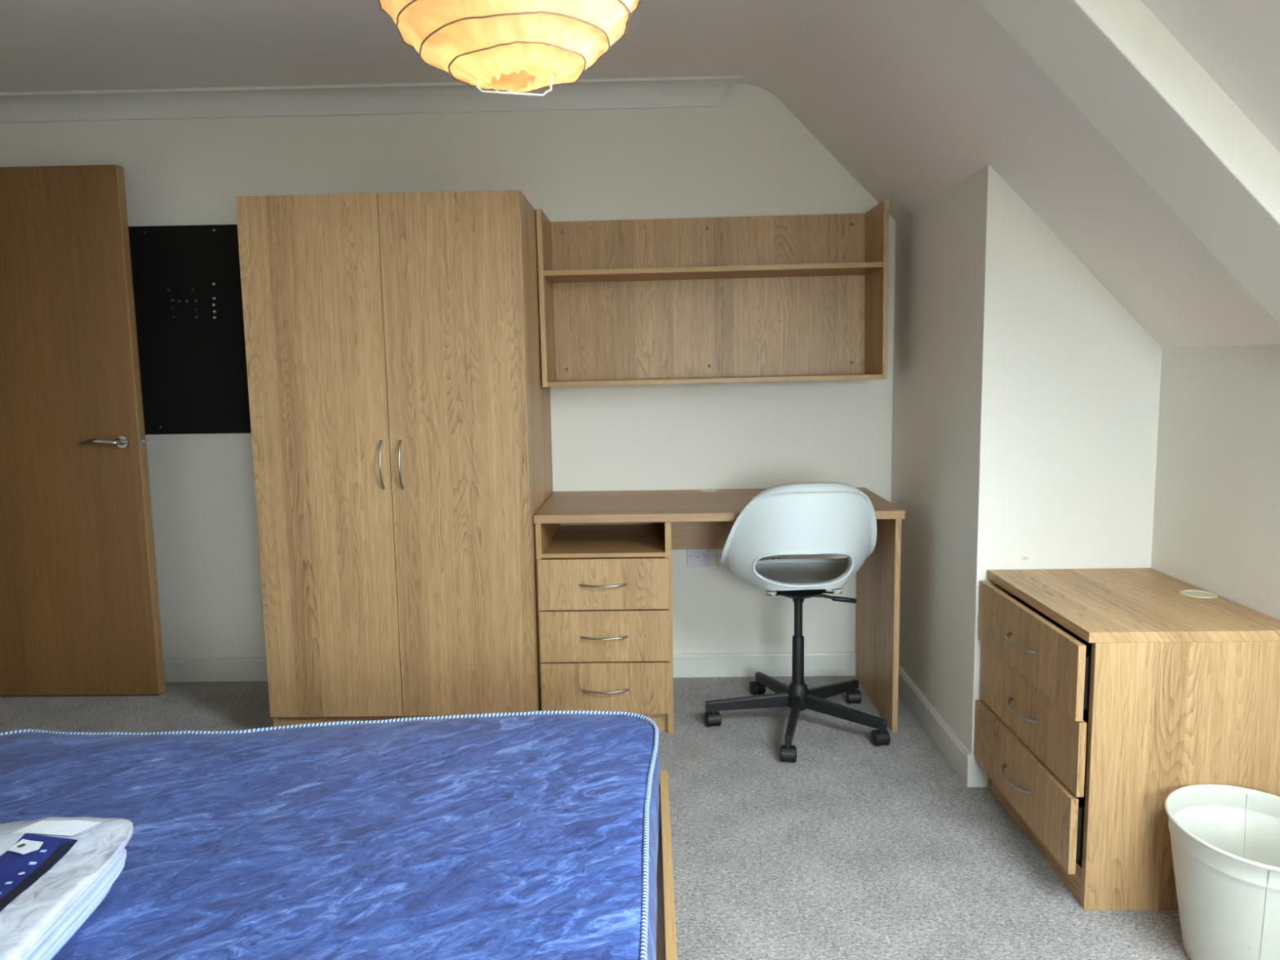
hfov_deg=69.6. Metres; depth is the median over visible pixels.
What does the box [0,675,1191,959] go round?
floor
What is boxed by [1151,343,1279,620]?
wall
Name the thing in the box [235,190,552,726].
wardrobe
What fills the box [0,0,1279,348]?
ceiling
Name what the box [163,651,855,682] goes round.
baseboard
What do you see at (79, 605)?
door
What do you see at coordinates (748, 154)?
wall
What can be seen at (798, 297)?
wall shelf
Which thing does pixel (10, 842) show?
picture
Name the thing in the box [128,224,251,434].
notice board
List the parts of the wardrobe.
door, handle, handle, door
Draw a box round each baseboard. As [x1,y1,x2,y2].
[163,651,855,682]
[897,664,971,784]
[965,754,987,786]
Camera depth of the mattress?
1.56 m
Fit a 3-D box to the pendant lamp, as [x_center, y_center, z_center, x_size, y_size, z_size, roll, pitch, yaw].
[-0.172,-0.839,1.151,0.365,0.693,0.368,-4,8,-27]
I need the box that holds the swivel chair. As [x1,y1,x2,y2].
[704,482,890,762]
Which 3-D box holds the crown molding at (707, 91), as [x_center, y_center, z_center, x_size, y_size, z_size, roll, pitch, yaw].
[-1.146,-1.405,3.405,3.039,0.082,0.094,-1,7,1]
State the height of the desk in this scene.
0.757 m
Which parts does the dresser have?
panel, handle, handle, handle, drawer, drawer, drawer, panel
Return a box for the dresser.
[973,568,1279,910]
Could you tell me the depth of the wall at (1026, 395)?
2.60 m
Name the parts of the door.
lever, latch plate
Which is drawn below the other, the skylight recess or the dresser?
the dresser
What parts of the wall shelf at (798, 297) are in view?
panel, panel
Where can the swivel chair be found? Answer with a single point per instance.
(800, 518)
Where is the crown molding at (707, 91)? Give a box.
[0,75,742,123]
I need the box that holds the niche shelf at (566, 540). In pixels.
[542,524,665,558]
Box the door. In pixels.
[0,164,165,695]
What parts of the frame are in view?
board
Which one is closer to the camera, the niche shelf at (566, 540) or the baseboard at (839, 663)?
the niche shelf at (566, 540)
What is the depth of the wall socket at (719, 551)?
3.62 m
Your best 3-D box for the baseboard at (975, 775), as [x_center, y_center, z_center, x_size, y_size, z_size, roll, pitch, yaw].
[1.208,0.845,2.682,0.506,0.094,0.015,-1,7,1]
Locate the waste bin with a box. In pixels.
[1164,784,1279,959]
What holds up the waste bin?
on the floor
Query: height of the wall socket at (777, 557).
0.086 m
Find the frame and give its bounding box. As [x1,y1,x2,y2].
[656,770,677,959]
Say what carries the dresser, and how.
on the floor
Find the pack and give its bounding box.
[0,817,133,959]
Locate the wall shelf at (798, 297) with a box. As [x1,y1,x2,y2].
[536,199,888,386]
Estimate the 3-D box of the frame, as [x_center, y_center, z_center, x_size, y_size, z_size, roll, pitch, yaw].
[-0.716,0.958,1.164,1.550,0.300,2.020,-1,7,1]
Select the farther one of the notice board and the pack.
the notice board
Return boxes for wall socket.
[687,549,708,566]
[717,548,726,566]
[759,555,786,559]
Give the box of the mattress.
[0,710,661,959]
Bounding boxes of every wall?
[0,83,895,657]
[890,164,1162,754]
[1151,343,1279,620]
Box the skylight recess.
[977,0,1279,325]
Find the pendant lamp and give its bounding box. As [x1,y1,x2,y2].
[377,0,641,96]
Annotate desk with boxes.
[533,487,905,733]
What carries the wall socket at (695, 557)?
attached to the wall at (748, 154)
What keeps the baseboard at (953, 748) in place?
attached to the wall at (1026, 395)
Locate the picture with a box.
[0,832,25,856]

